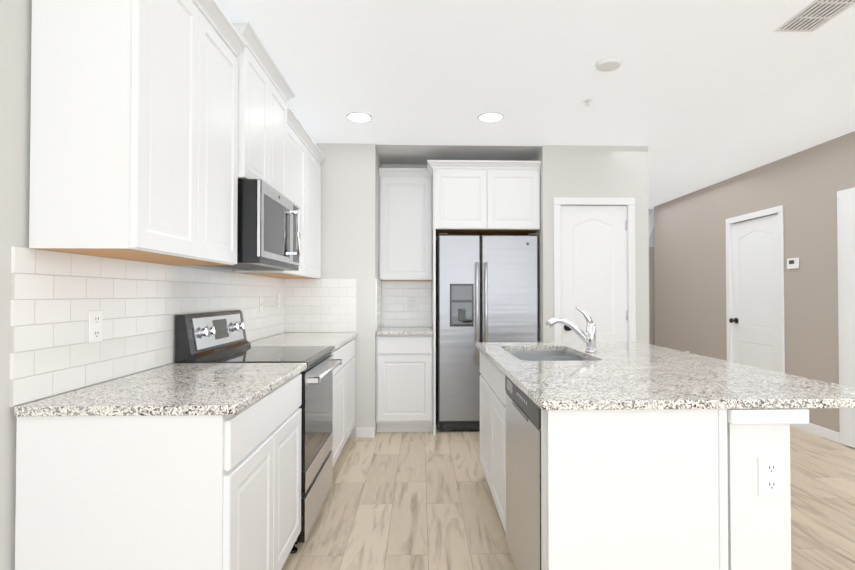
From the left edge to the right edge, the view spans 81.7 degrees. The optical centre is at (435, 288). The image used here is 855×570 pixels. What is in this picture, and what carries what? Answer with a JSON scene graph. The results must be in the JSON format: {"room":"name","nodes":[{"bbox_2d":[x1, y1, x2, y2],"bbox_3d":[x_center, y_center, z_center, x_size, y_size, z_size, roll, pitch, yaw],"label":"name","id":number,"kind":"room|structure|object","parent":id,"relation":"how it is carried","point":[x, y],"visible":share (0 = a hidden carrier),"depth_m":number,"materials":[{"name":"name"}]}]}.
{"room":"kitchen","nodes":[
{"label":"kitchen","id":0,"kind":"room"},
{"bbox_2d":[0,0,283,569],"bbox_3d":[-1.268,-0.040,0.268,0.140,2.566,8.050,0,-1,-2],"label":"wall","id":1,"kind":"structure","parent":0,"point":[15,62],"depth_m":1.43,"materials":[{"name":"white paint"}]},
{"bbox_2d":[29,0,245,264],"bbox_3d":[-1.062,-0.643,1.896,0.345,1.057,0.900,0,-1,-2],"label":"upper cabinet","id":2,"kind":"object","parent":1,"relation":"attached to","point":[134,134],"visible":1,"depth_m":1.51,"materials":[{"name":"white wood"}]},
{"bbox_2d":[9,247,284,406],"bbox_3d":[-1.271,0.131,2.862,0.010,0.464,2.860,0,-1,-2],"label":"backsplash","id":3,"kind":"structure","parent":1,"relation":"attached to","point":[56,297],"depth_m":1.84,"materials":[{"name":"tile"}]},
{"bbox_2d":[88,310,102,342],"bbox_3d":[-1.229,0.139,1.788,0.008,0.116,0.072,0,-1,-2],"label":"outlet","id":4,"kind":"object","parent":3,"relation":"attached to","point":[95,317],"visible":1,"depth_m":1.78,"materials":[{"name":"white plastic"}]},
{"bbox_2d":[259,296,262,311],"bbox_3d":[-1.282,0.119,3.642,0.014,0.116,0.072,0,-1,-2],"label":"outlet","id":5,"kind":"object","parent":3,"relation":"attached to","point":[260,303],"visible":0.96,"depth_m":3.63,"materials":[{"name":"white plastic"}]},
{"bbox_2d":[277,294,279,307],"bbox_3d":[-1.298,0.106,4.092,0.008,0.116,0.072,0,-1,-2],"label":"outlet","id":6,"kind":"object","parent":3,"relation":"attached to","point":[278,300],"visible":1,"depth_m":4.08,"materials":[{"name":"white plastic"}]},
{"bbox_2d":[229,19,294,197],"bbox_3d":[-1.076,-0.886,2.742,0.367,0.727,0.880,0,-1,-2],"label":"upper cabinet","id":7,"kind":"object","parent":1,"relation":"attached to","point":[265,93],"visible":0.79,"depth_m":2.61,"materials":[{"name":"white wood"}]},
{"bbox_2d":[195,179,300,270],"bbox_3d":[-1.026,-0.317,2.745,0.458,0.406,0.756,0,-1,-2],"label":"microwave","id":8,"kind":"object","parent":7,"relation":"attached to","point":[268,225],"visible":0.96,"depth_m":2.48,"materials":[{"name":"silver metal"}]},
{"bbox_2d":[234,107,324,278],"bbox_3d":[-1.117,-0.618,3.711,0.345,1.057,1.164,0,-1,-2],"label":"upper cabinet","id":9,"kind":"object","parent":1,"relation":"attached to","point":[305,157],"visible":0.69,"depth_m":3.71,"materials":[{"name":"white wood"}]},
{"bbox_2d":[284,143,380,437],"bbox_3d":[-1.007,0.021,4.727,0.930,2.566,0.850,0,-1,-2],"label":"wall","id":10,"kind":"structure","parent":0,"point":[349,210],"depth_m":4.32,"materials":[{"name":"white paint"}]},
{"bbox_2d":[284,279,355,331],"bbox_3d":[-1.000,0.150,4.295,0.618,0.464,0.010,0,-1,-2],"label":"backsplash","id":11,"kind":"structure","parent":10,"relation":"attached to","point":[320,305],"depth_m":4.29,"materials":[{"name":"tile"}]},
{"bbox_2d":[381,164,436,327],"bbox_3d":[0.188,0.026,5.103,1.480,2.566,0.170,0,-1,-2],"label":"wall","id":12,"kind":"structure","parent":0,"point":[401,166],"depth_m":5.02,"materials":[{"name":"white paint"}]},
{"bbox_2d":[375,279,431,331],"bbox_3d":[-0.285,0.156,4.687,0.510,0.464,0.630,0,-1,-2],"label":"backsplash","id":13,"kind":"structure","parent":12,"relation":"attached to","point":[392,309],"depth_m":4.99,"materials":[{"name":"tile"}]},
{"bbox_2d":[408,297,414,308],"bbox_3d":[-0.244,0.153,4.989,0.072,0.116,0.008,0,-1,-2],"label":"outlet","id":14,"kind":"object","parent":13,"relation":"attached to","point":[411,302],"visible":1,"depth_m":4.99,"materials":[{"name":"white plastic"}]},
{"bbox_2d":[379,168,431,280],"bbox_3d":[-0.289,-0.603,4.830,0.504,1.057,0.340,0,-1,-2],"label":"upper cabinet","id":15,"kind":"object","parent":12,"relation":"attached to","point":[405,224],"visible":0.88,"depth_m":4.70,"materials":[{"name":"white wood"}]},
{"bbox_2d":[427,160,540,434],"bbox_3d":[0.427,0.085,4.697,1.018,2.437,0.630,0,-1,-2],"label":"upper cabinet","id":16,"kind":"object","parent":12,"relation":"attached to","point":[483,197],"visible":1,"depth_m":4.43,"materials":[{"name":"white wood"}]},
{"bbox_2d":[531,156,538,341],"bbox_3d":[0.997,0.022,4.797,0.120,2.566,0.630,0,-1,-2],"label":"wall","id":17,"kind":"structure","parent":0,"point":[533,159],"depth_m":4.54,"materials":[{"name":"white paint"}]},
{"bbox_2d":[216,0,854,208],"bbox_3d":[1.649,-1.326,2.099,6.200,0.063,11.500,0,-1,-2],"label":"ceiling","id":18,"kind":"structure","parent":0,"point":[694,95],"depth_m":3.02,"materials":[{"name":"white paint"}]},
{"bbox_2d":[346,112,371,121],"bbox_3d":[-0.570,-1.272,3.683,0.196,0.007,0.196,0,-1,-2],"label":"recessed light","id":19,"kind":"object","parent":18,"relation":"in","point":[358,117],"visible":1,"depth_m":3.67,"materials":[{"name":"white"}]},
{"bbox_2d":[478,112,503,121],"bbox_3d":[0.411,-1.272,3.682,0.196,0.007,0.196,0,-1,-2],"label":"recessed light","id":20,"kind":"object","parent":18,"relation":"in","point":[490,117],"visible":1,"depth_m":3.67,"materials":[{"name":"white"}]},
{"bbox_2d":[583,99,592,106],"bbox_3d":[1.040,-1.261,3.370,0.064,0.038,0.064,0,-1,-2],"label":"sprinkler","id":21,"kind":"object","parent":18,"relation":"attached to","point":[587,101],"visible":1,"depth_m":3.37,"materials":[{"name":"white metal"}]},
{"bbox_2d":[595,57,621,71],"bbox_3d":[0.991,-1.276,2.829,0.148,0.022,0.148,0,-1,-2],"label":"smoke detector","id":22,"kind":"object","parent":18,"relation":"attached to","point":[608,64],"visible":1,"depth_m":2.80,"materials":[{"name":"white plastic"}]},
{"bbox_2d":[774,0,854,31],"bbox_3d":[1.803,-1.291,2.288,0.200,0.008,0.390,0,-1,-2],"label":"ceiling vent","id":23,"kind":"object","parent":18,"relation":"in","point":[814,15],"visible":1,"depth_m":2.34,"materials":[{"name":"white metal"}]},
{"bbox_2d":[281,420,854,569],"bbox_3d":[1.649,1.298,2.063,6.200,0.060,11.500,0,-1,-2],"label":"floor","id":24,"kind":"structure","parent":0,"point":[408,500],"depth_m":2.85,"materials":[{"name":"brown wood"}]},
{"bbox_2d":[15,374,301,569],"bbox_3d":[-0.929,0.823,1.895,0.611,0.885,0.905,0,-1,-2],"label":"base cabinet","id":25,"kind":"object","parent":24,"relation":"on","point":[204,492],"visible":0.92,"depth_m":1.45,"materials":[{"name":"white wood"}]},
{"bbox_2d":[14,363,306,416],"bbox_3d":[-0.919,0.365,1.897,0.633,0.029,0.916,0,-1,-2],"label":"countertop","id":26,"kind":"structure","parent":25,"relation":"on","point":[178,389],"depth_m":1.64,"materials":[{"name":"stone"}]},
{"bbox_2d":[175,310,341,553],"bbox_3d":[-0.914,0.705,2.735,0.677,1.145,0.758,0,-1,-2],"label":"range","id":27,"kind":"object","parent":24,"relation":"on","point":[213,337],"visible":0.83,"depth_m":2.59,"materials":[{"name":"silver metal"}]},
{"bbox_2d":[331,338,354,468],"bbox_3d":[-0.983,0.848,3.697,0.611,0.885,1.160,0,-1,-2],"label":"base cabinet","id":28,"kind":"object","parent":24,"relation":"on","point":[343,398],"visible":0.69,"depth_m":3.64,"materials":[{"name":"white wood"}]},
{"bbox_2d":[250,332,357,350],"bbox_3d":[-0.973,0.390,3.704,0.633,0.029,1.164,0,-1,-2],"label":"countertop","id":29,"kind":"structure","parent":28,"relation":"on","point":[337,340],"depth_m":3.59,"materials":[{"name":"stone"}]},
{"bbox_2d":[376,334,432,431],"bbox_3d":[-0.285,0.861,4.680,0.504,0.885,0.594,0,-1,-2],"label":"base cabinet","id":30,"kind":"object","parent":24,"relation":"on","point":[404,383],"visible":0.94,"depth_m":4.39,"materials":[{"name":"white wood"}]},
{"bbox_2d":[377,327,432,334],"bbox_3d":[-0.280,0.403,4.674,0.496,0.029,0.626,0,-1,-2],"label":"countertop","id":31,"kind":"structure","parent":30,"relation":"on","point":[405,331],"depth_m":4.38,"materials":[{"name":"stone"}]},
{"bbox_2d":[436,233,537,430],"bbox_3d":[0.470,0.404,4.686,0.910,1.800,0.610,0,-1,-2],"label":"refrigerator","id":32,"kind":"object","parent":24,"relation":"on","point":[486,288],"visible":0.67,"depth_m":4.44,"materials":[{"name":"grey metal"}]},
{"bbox_2d":[480,350,557,515],"bbox_3d":[0.589,0.836,2.828,0.562,0.884,1.040,0,-1,-2],"label":"base cabinet","id":33,"kind":"object","parent":24,"relation":"on","point":[490,374],"depth_m":2.81,"materials":[{"name":"white wood"}]},
{"bbox_2d":[475,342,854,409],"bbox_3d":[0.867,0.373,2.459,1.140,0.029,1.867,0,-1,-2],"label":"countertop","id":34,"kind":"structure","parent":33,"relation":"on","point":[626,376],"depth_m":1.85,"materials":[{"name":"stone"}]},
{"bbox_2d":[507,350,590,360],"bbox_3d":[0.622,0.491,2.786,0.444,0.194,0.729,0,-1,-2],"label":"island sink","id":35,"kind":"object","parent":34,"relation":"in","point":[559,355],"depth_m":2.87,"materials":[{"name":"silver metal"}]},
{"bbox_2d":[545,307,596,352],"bbox_3d":[0.766,0.233,2.792,0.294,0.257,0.066,0,-1,-2],"label":"island faucet","id":36,"kind":"object","parent":34,"relation":"on","point":[588,337],"visible":1,"depth_m":2.77,"materials":[{"name":"silver metal"}]},
{"bbox_2d":[505,375,540,569],"bbox_3d":[0.611,0.827,1.967,0.560,0.880,0.664,0,-1,-2],"label":"dishwasher","id":37,"kind":"object","parent":24,"relation":"on","point":[523,475],"visible":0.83,"depth_m":1.89,"materials":[{"name":"grey metal"}]},
{"bbox_2d":[500,370,727,569],"bbox_3d":[0.617,0.824,1.926,0.562,0.884,0.800,0,-1,-2],"label":"base cabinet","id":38,"kind":"object","parent":24,"relation":"on","point":[634,489],"depth_m":1.54,"materials":[{"name":"white wood"}]},
{"bbox_2d":[535,145,630,341],"bbox_3d":[1.353,0.017,4.433,0.810,2.566,0.120,0,-1,-2],"label":"wall","id":39,"kind":"structure","parent":0,"point":[572,171],"depth_m":4.38,"materials":[{"name":"white paint"}]},
{"bbox_2d":[553,197,635,341],"bbox_3d":[1.405,0.250,4.423,0.728,2.100,0.136,0,-1,-2],"label":"door frame","id":40,"kind":"structure","parent":39,"relation":"attached to","point":[558,202],"depth_m":4.37,"materials":[{"name":"white wood"}]},
{"bbox_2d":[561,205,627,341],"bbox_3d":[1.407,0.276,4.368,0.608,2.023,0.115,0,-1,-2],"label":"pantry door","id":41,"kind":"structure","parent":39,"relation":"in","point":[594,263],"depth_m":4.40,"materials":[{"name":"white wood"}]},
{"bbox_2d":[631,146,648,343],"bbox_3d":[1.809,0.025,5.012,0.136,2.566,1.250,0,-1,-2],"label":"wall","id":42,"kind":"structure","parent":0,"point":[639,154],"depth_m":4.39,"materials":[{"name":"white paint"}]},
{"bbox_2d":[648,209,654,344],"bbox_3d":[2.741,0.057,7.351,3.700,2.566,0.770,0,-1,-2],"label":"wall","id":43,"kind":"structure","parent":0,"point":[651,298],"depth_m":7.63,"materials":[{"name":"beige paint"}]},
{"bbox_2d":[649,209,653,236],"bbox_3d":[3.194,-0.691,7.615,0.620,1.170,0.020,0,-1,-2],"label":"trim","id":44,"kind":"structure","parent":43,"relation":"attached to","point":[651,221],"depth_m":7.61,"materials":[{"name":"white"}]},
{"bbox_2d":[654,131,854,432],"bbox_3d":[3.735,-0.017,1.913,0.560,2.566,11.040,0,-1,-2],"label":"wall","id":45,"kind":"structure","parent":0,"point":[803,187],"depth_m":4.80,"materials":[{"name":"beige paint"}]},
{"bbox_2d":[729,214,778,371],"bbox_3d":[3.353,0.284,5.211,0.115,2.030,0.766,0,-1,-2],"label":"closet door","id":46,"kind":"structure","parent":45,"relation":"in","point":[754,320],"depth_m":5.20,"materials":[{"name":"white wood"}]},
{"bbox_2d":[726,187,854,445],"bbox_3d":[3.430,0.247,4.470,0.136,2.108,2.376,0,-1,-2],"label":"door frame","id":47,"kind":"structure","parent":45,"relation":"attached to","point":[761,213],"depth_m":4.80,"materials":[{"name":"white wood"}]},
{"bbox_2d":[787,258,798,268],"bbox_3d":[3.361,-0.232,4.647,0.023,0.100,0.130,0,-1,-2],"label":"thermostat","id":48,"kind":"object","parent":45,"relation":"attached to","point":[792,263],"visible":0.96,"depth_m":4.64,"materials":[{"name":"white plastic"}]},
{"bbox_2d":[790,423,839,442],"bbox_3d":[3.367,1.258,4.437,0.022,0.085,0.623,0,-1,-2],"label":"baseboard","id":49,"kind":"structure","parent":45,"relation":"attached to","point":[829,434],"depth_m":4.33,"materials":[{"name":"white wood"}]},
{"bbox_2d":[841,195,854,447],"bbox_3d":[3.381,0.263,3.710,0.032,2.030,0.730,0,-1,-2],"label":"door","id":50,"kind":"structure","parent":45,"relation":"in","point":[848,262],"depth_m":4.01,"materials":[{"name":"white wood"}]},
{"bbox_2d":[727,408,808,569],"bbox_3d":[1.008,0.831,2.458,0.247,0.884,1.875,0,-1,-2],"label":"wall","id":51,"kind":"structure","parent":0,"point":[759,532],"depth_m":1.55,"materials":[{"name":"white paint"}]},
{"bbox_2d":[758,456,782,495],"bbox_3d":[1.048,0.588,1.545,0.078,0.122,0.008,0,-1,-2],"label":"outlet","id":52,"kind":"object","parent":51,"relation":"attached to","point":[770,475],"visible":1,"depth_m":1.54,"materials":[{"name":"white plastic"}]}
]}

